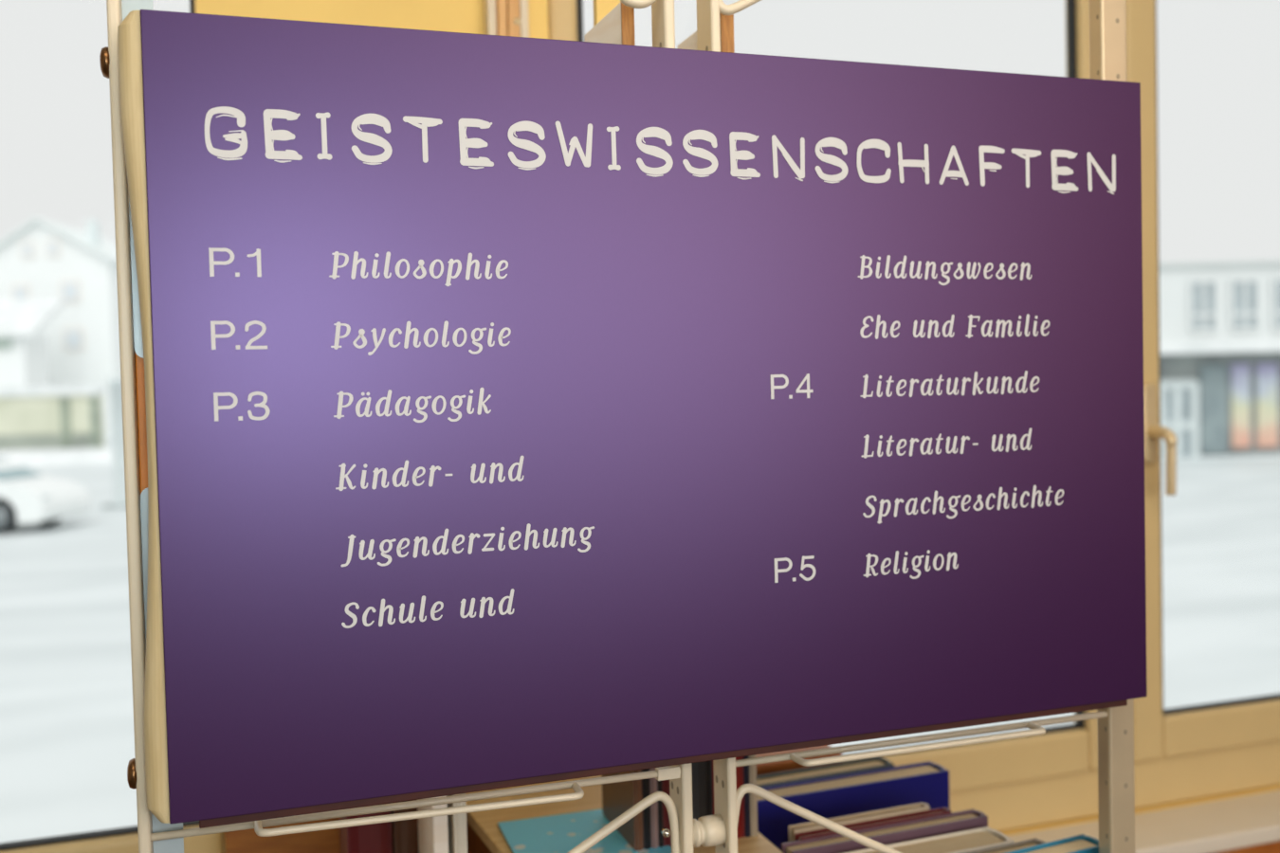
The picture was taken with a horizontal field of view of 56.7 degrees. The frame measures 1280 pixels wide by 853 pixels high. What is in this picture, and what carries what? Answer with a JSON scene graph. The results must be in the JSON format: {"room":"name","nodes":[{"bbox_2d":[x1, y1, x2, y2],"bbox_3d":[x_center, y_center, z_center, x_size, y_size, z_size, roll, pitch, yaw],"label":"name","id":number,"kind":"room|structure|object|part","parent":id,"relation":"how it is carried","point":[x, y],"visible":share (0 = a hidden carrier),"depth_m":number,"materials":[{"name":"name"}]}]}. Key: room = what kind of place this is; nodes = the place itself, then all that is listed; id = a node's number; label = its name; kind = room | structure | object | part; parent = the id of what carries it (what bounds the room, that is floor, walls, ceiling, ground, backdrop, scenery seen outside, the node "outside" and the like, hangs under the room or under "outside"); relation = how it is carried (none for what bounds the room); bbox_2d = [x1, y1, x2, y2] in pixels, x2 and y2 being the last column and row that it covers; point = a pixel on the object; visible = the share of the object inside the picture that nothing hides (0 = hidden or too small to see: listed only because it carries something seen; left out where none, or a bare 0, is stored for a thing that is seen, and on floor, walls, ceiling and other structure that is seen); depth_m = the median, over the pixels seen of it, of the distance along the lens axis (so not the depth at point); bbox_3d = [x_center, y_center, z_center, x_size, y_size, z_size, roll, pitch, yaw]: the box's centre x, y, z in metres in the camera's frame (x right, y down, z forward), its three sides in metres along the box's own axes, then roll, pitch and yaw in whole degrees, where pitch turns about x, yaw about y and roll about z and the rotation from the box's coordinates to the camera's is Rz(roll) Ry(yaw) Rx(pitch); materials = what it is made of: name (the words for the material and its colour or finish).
{"room":"library","nodes":[
{"label":"library","id":0,"kind":"room"},
{"bbox_2d":[0,437,1279,843],"bbox_3d":[-3.575,-0.094,90.074,230.000,0.300,168.980,-2,2,-19],"label":"ground","id":1,"kind":"structure","parent":0,"point":[67,736],"depth_m":12.42,"materials":[{"name":"white snow"}]},
{"bbox_2d":[0,297,64,387],"bbox_3d":[-42.710,-3.823,79.329,6.739,9.719,4.100,-1,2,0],"label":"house","id":2,"kind":"structure","parent":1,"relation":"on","point":[23,352],"depth_m":78.44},
{"bbox_2d":[0,456,91,534],"bbox_3d":[-13.702,1.342,23.968,4.446,1.530,1.900,-1,2,6],"label":"car","id":3,"kind":"object","parent":1,"relation":"on","point":[27,495],"visible":1,"depth_m":23.45,"materials":[{"name":"white paint"}]},
{"bbox_2d":[0,384,105,450],"bbox_3d":[-33.836,-0.330,62.190,11.309,3.403,0.700,-1,2,0],"label":"building","id":4,"kind":"structure","parent":1,"relation":"on","point":[57,417],"depth_m":61.97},
{"bbox_2d":[0,448,112,465],"bbox_3d":[-27.169,1.318,50.092,11.600,0.560,3.300,-1,2,0],"label":"snow bank","id":5,"kind":"object","parent":1,"relation":"on","point":[81,456],"visible":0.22,"depth_m":48.82,"materials":[{"name":"white snow"}]},
{"bbox_2d":[0,217,120,437],"bbox_3d":[-42.669,-7.185,89.273,10.880,15.802,10.000,-1,2,0],"label":"gabled house","id":6,"kind":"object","parent":1,"relation":"on","point":[41,259],"visible":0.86,"depth_m":84.70,"materials":[{"name":"white wood"}]},
{"bbox_2d":[101,377,125,509],"bbox_3d":[-12.485,0.372,28.512,0.900,3.120,0.600,-2,2,-19],"label":"pillar","id":7,"kind":"structure","parent":1,"relation":"on","point":[115,384],"depth_m":28.33,"materials":[{"name":"concrete"}]},
{"bbox_2d":[1159,260,1279,462],"bbox_3d":[18.854,-2.090,39.311,15.232,5.844,9.450,-1,2,0],"label":"building","id":8,"kind":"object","parent":1,"relation":"on","point":[1219,321],"visible":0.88,"depth_m":35.26,"materials":[{"name":"white"}]},
{"bbox_3d":[16.040,-0.148,35.435,1.008,2.347,0.120,-1,2,0],"label":"entrance door","id":9,"kind":"part","parent":8,"relation":"part of","materials":[{"name":"clear glass"}]},
{"bbox_3d":[16.040,-0.182,35.334,1.248,2.421,0.080,-1,2,0],"label":"door frame","id":10,"kind":"part","parent":8,"relation":"part of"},
{"bbox_3d":[17.948,-0.621,35.430,0.532,2.500,0.100,-1,2,0],"label":"poster panel","id":11,"kind":"part","parent":8,"relation":"part of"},
{"bbox_3d":[18.745,-0.640,35.430,0.616,2.500,0.100,-1,2,0],"label":"poster panel","id":12,"kind":"part","parent":8,"relation":"part of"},
{"bbox_2d":[195,0,1279,836],"bbox_3d":[0.462,0.074,2.052,7.800,2.800,0.300,-2,2,-19],"label":"wall","id":13,"kind":"structure","parent":0,"point":[464,16],"depth_m":1.61,"materials":[{"name":"yellow paint"}]},
{"bbox_2d":[0,0,225,852],"bbox_3d":[-1.469,-0.228,1.339,2.007,1.988,0.100,-2,2,-19],"label":"window","id":14,"kind":"structure","parent":13,"relation":"in","point":[120,840],"depth_m":1.57,"materials":[{"name":"wood"}]},
{"bbox_2d":[224,818,340,852],"bbox_3d":[-0.322,0.561,1.631,0.468,0.338,0.016,-2,2,-19],"label":"trim","id":15,"kind":"structure","parent":13,"relation":"attached to","point":[246,841],"depth_m":1.57,"materials":[{"name":"brown wood"}]},
{"bbox_2d":[483,0,529,37],"bbox_3d":[-0.186,-0.591,1.643,0.057,1.015,0.027,-2,2,-19],"label":"batten","id":16,"kind":"object","parent":13,"relation":"attached to","point":[502,17],"visible":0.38,"depth_m":1.64,"materials":[{"name":"brown wood"}]},
{"bbox_2d":[547,0,1098,831],"bbox_3d":[0.330,-0.291,1.946,1.021,1.988,0.100,-2,2,-19],"label":"window frame","id":17,"kind":"structure","parent":13,"relation":"in","point":[1050,777],"depth_m":2.03,"materials":[{"name":"wood"}]},
{"bbox_3d":[0.328,-0.291,1.953,1.021,1.988,0.084,-2,2,-19],"label":"frame","id":18,"kind":"part","parent":17,"relation":"part of","materials":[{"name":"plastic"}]},
{"bbox_2d":[1007,789,1279,852],"bbox_3d":[0.530,0.716,1.916,7.800,0.028,0.140,-2,2,-19],"label":"windowsill","id":19,"kind":"structure","parent":13,"relation":"attached to","point":[1229,824],"depth_m":2.03,"materials":[{"name":"beige wood"}]},
{"bbox_2d":[1126,0,1279,808],"bbox_3d":[1.623,-0.335,2.348,1.684,1.988,0.164,-2,2,-19],"label":"window","id":20,"kind":"structure","parent":13,"relation":"in","point":[1185,753],"depth_m":2.11,"materials":[{"name":"wood"},{"name":"glass"},{"name":"metal"}]},
{"bbox_3d":[0.894,-0.006,2.085,0.028,0.140,0.012,-2,2,-19],"label":"handle","id":21,"kind":"part","parent":20,"relation":"part of","materials":[{"name":"beige metal"}]},
{"bbox_3d":[0.907,0.059,2.058,0.025,0.119,0.056,-2,2,-19],"label":"handle lever","id":22,"kind":"part","parent":20,"relation":"part of","materials":[{"name":"beige metal"}]},
{"bbox_3d":[1.611,-0.336,2.386,1.684,1.988,0.084,-2,2,-19],"label":"frame","id":23,"kind":"part","parent":20,"relation":"part of","materials":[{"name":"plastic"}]},
{"bbox_2d":[1216,841,1279,852],"bbox_3d":[0.556,1.095,1.878,7.800,0.726,0.026,-2,2,-19],"label":"trim","id":24,"kind":"structure","parent":13,"relation":"attached to","point":[1273,847],"depth_m":2.03,"materials":[{"name":"orange wood"}]},
{"bbox_3d":[1.283,1.627,-0.221,7.800,0.200,5.200,-2,2,-19],"label":"floor","id":25,"kind":"structure","parent":0,"visible":0},
{"bbox_2d":[99,0,1134,852],"bbox_3d":[0.062,0.438,1.059,0.956,2.155,0.460,-2,2,-19],"label":"display rack","id":26,"kind":"object","parent":25,"relation":"on","point":[613,20],"visible":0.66,"depth_m":1.05,"materials":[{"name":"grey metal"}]},
{"bbox_3d":[-0.172,0.316,0.994,0.442,0.012,0.008,-2,2,-19],"label":"wire rail","id":27,"kind":"part","parent":26,"relation":"part of","materials":[{"name":"beige metal"}]},
{"bbox_3d":[-0.061,0.399,1.040,0.209,0.137,0.008,-2,2,-19],"label":"brace rod","id":28,"kind":"part","parent":26,"relation":"part of","materials":[{"name":"white metal"}]},
{"bbox_2d":[117,9,1147,828],"bbox_3d":[0.056,-0.015,1.029,0.917,0.610,0.029,-2,2,-19],"label":"sign board","id":29,"kind":"object","parent":26,"relation":"attached to","point":[520,411],"visible":1,"depth_m":0.99,"materials":[{"name":"laminate"}]},
{"bbox_3d":[-0.045,-0.400,1.019,0.136,0.073,0.009,-2,2,-19],"label":"brace rod","id":30,"kind":"part","parent":26,"relation":"part of","materials":[{"name":"beige metal"}]},
{"bbox_3d":[0.058,0.372,1.088,0.034,0.027,0.027,-2,2,-19],"label":"coupling knob","id":31,"kind":"part","parent":26,"relation":"part of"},
{"bbox_3d":[0.160,-0.427,1.087,0.208,0.112,0.009,-2,2,-19],"label":"brace rod","id":32,"kind":"part","parent":26,"relation":"part of","materials":[{"name":"beige metal"}]},
{"bbox_3d":[0.255,0.426,1.147,0.370,0.203,0.008,-2,2,-19],"label":"brace rod","id":33,"kind":"part","parent":26,"relation":"part of","materials":[{"name":"white metal"}]},
{"bbox_3d":[0.282,0.301,1.147,0.415,0.006,0.006,-2,2,-19],"label":"wire rail","id":34,"kind":"part","parent":26,"relation":"part of","materials":[{"name":"beige metal"}]},
{"bbox_3d":[0.081,1.097,1.409,0.920,0.815,0.480,-2,2,-19],"label":"bookcase","id":35,"kind":"object","parent":25,"relation":"on","visible":0},
{"bbox_2d":[338,803,392,852],"bbox_3d":[-0.320,0.539,1.385,0.049,0.320,0.122,-2,2,-19],"label":"book","id":36,"kind":"object","parent":35,"relation":"on","point":[374,838],"visible":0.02,"depth_m":1.33,"materials":[{"name":"paper"}]},
{"bbox_2d":[390,800,419,852],"bbox_3d":[-0.290,0.546,1.454,0.030,0.300,0.112,-2,2,-19],"label":"book","id":37,"kind":"object","parent":35,"relation":"on","point":[404,833],"visible":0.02,"depth_m":1.40,"materials":[{"name":"paper"}]},
{"bbox_2d":[417,795,448,852],"bbox_3d":[-0.241,0.520,1.286,0.053,0.360,0.120,-2,2,-19],"label":"bookend","id":38,"kind":"object","parent":35,"relation":"on","point":[432,832],"visible":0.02,"depth_m":1.23,"materials":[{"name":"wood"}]},
{"bbox_2d":[447,793,467,852],"bbox_3d":[-0.202,0.540,1.288,0.013,0.320,0.122,-2,2,-19],"label":"book","id":39,"kind":"object","parent":35,"relation":"on","point":[457,823],"visible":0.23,"depth_m":1.23,"materials":[{"name":"paper"}]},
{"bbox_2d":[465,775,783,852],"bbox_3d":[-0.032,0.577,1.366,0.303,0.233,0.435,-2,2,-19],"label":"wooden box","id":40,"kind":"object","parent":35,"relation":"on","point":[484,834],"visible":0.05,"depth_m":1.41,"materials":[{"name":"brown wood"}]},
{"bbox_2d":[497,808,671,852],"bbox_3d":[-0.056,0.461,1.299,0.164,0.004,0.206,-2,2,-17],"label":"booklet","id":41,"kind":"object","parent":40,"relation":"on","point":[560,833],"visible":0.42,"depth_m":1.33,"materials":[{"name":"paper"}]},
{"bbox_2d":[601,769,643,851],"bbox_3d":[-0.022,0.352,1.334,0.010,0.217,0.122,-2,2,-19],"label":"book","id":42,"kind":"object","parent":41,"relation":"on","point":[618,797],"visible":0.27,"depth_m":1.30,"materials":[{"name":"paper"}]},
{"bbox_2d":[641,768,651,849],"bbox_3d":[-0.013,0.354,1.337,0.008,0.212,0.122,-2,2,-19],"label":"book","id":43,"kind":"object","parent":41,"relation":"on","point":[645,782],"visible":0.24,"depth_m":1.28,"materials":[{"name":"paper"}]},
{"bbox_2d":[649,768,658,848],"bbox_3d":[-0.005,0.348,1.339,0.008,0.225,0.122,-2,2,-19],"label":"book","id":44,"kind":"object","parent":41,"relation":"on","point":[652,781],"visible":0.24,"depth_m":1.28,"materials":[{"name":"paper"}]},
{"bbox_2d":[657,780,663,847],"bbox_3d":[0.002,0.356,1.342,0.005,0.207,0.122,-2,2,-19],"label":"book","id":45,"kind":"object","parent":41,"relation":"on","point":[659,783],"visible":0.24,"depth_m":1.29,"materials":[{"name":"paper"}]},
{"bbox_2d":[661,779,671,846],"bbox_3d":[0.017,0.416,1.349,0.023,0.087,0.122,-2,2,-19],"label":"book","id":46,"kind":"object","parent":40,"relation":"on","point":[665,783],"visible":0.2,"depth_m":1.29,"materials":[{"name":"paper"}]},
{"bbox_2d":[691,760,713,821],"bbox_3d":[0.044,0.350,1.356,0.034,0.217,0.122,-2,2,-19],"label":"book","id":47,"kind":"object","parent":40,"relation":"on","point":[702,772],"visible":0.02,"depth_m":1.30,"materials":[{"name":"paper"}]},
{"bbox_2d":[712,756,744,839],"bbox_3d":[0.079,0.406,1.369,0.037,0.102,0.122,-2,2,-19],"label":"book","id":48,"kind":"object","parent":40,"relation":"on","point":[739,770],"visible":0.12,"depth_m":1.32,"materials":[{"name":"paper"}]},
{"bbox_2d":[743,755,749,837],"bbox_3d":[0.100,0.403,1.376,0.006,0.107,0.122,-2,2,-19],"label":"book","id":49,"kind":"object","parent":40,"relation":"on","point":[745,768],"visible":0.24,"depth_m":1.32,"materials":[{"name":"paper"}]},
{"bbox_2d":[749,754,757,836],"bbox_3d":[0.108,0.399,1.379,0.008,0.115,0.122,-2,2,-19],"label":"book","id":50,"kind":"object","parent":40,"relation":"on","point":[752,768],"visible":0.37,"depth_m":1.32,"materials":[{"name":"paper"}]},
{"bbox_2d":[756,745,842,776],"bbox_3d":[0.202,0.563,1.622,0.149,0.232,0.050,-2,2,-19],"label":"book","id":51,"kind":"object","parent":35,"relation":"on","point":[763,769],"visible":0.18,"depth_m":1.59,"materials":[{"name":"brown"}]},
{"bbox_2d":[756,757,894,787],"bbox_3d":[0.222,0.562,1.519,0.230,0.240,0.034,-2,2,-21],"label":"book","id":52,"kind":"object","parent":35,"relation":"on","point":[875,763],"visible":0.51,"depth_m":1.52,"materials":[{"name":"paper"}]},
{"bbox_2d":[756,761,950,851],"bbox_3d":[0.254,0.562,1.482,0.293,0.240,0.042,-2,2,-21],"label":"book","id":53,"kind":"object","parent":35,"relation":"on","point":[927,782],"visible":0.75,"depth_m":1.47,"materials":[{"name":"blue paper"}]},
{"bbox_2d":[787,803,930,841],"bbox_3d":[0.253,0.564,1.346,0.178,0.246,0.014,-2,2,-21],"label":"book","id":54,"kind":"object","parent":35,"relation":"on","point":[794,830],"visible":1,"depth_m":1.34,"materials":[{"name":"paper"}]},
{"bbox_2d":[794,807,951,841],"bbox_3d":[0.268,0.566,1.337,0.198,0.242,0.013,-2,2,-21],"label":"book","id":55,"kind":"object","parent":35,"relation":"on","point":[941,811],"visible":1,"depth_m":1.33,"materials":[{"name":"paper"}]},
{"bbox_2d":[781,808,987,852],"bbox_3d":[0.278,0.567,1.319,0.252,0.240,0.026,-2,2,-21],"label":"book","id":56,"kind":"object","parent":35,"relation":"on","point":[969,819],"visible":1,"depth_m":1.32,"materials":[{"name":"paper"}]},
{"bbox_2d":[844,826,1014,852],"bbox_3d":[0.299,0.571,1.276,0.225,0.234,0.046,-2,2,-21],"label":"book","id":57,"kind":"object","parent":35,"relation":"on","point":[982,838],"visible":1,"depth_m":1.29,"materials":[{"name":"paper"}]},
{"bbox_2d":[967,838,1044,852],"bbox_3d":[0.358,0.570,1.256,0.180,0.234,0.020,-2,2,-22],"label":"book","id":58,"kind":"object","parent":35,"relation":"on","point":[1004,849],"visible":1,"depth_m":1.28,"materials":[{"name":"paper"}]},
{"bbox_2d":[1005,834,1098,852],"bbox_3d":[0.418,0.566,1.242,0.167,0.240,0.034,-2,2,-25],"label":"book","id":59,"kind":"object","parent":35,"relation":"on","point":[1078,844],"visible":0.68,"depth_m":1.26,"materials":[{"name":"paper"}]}
]}

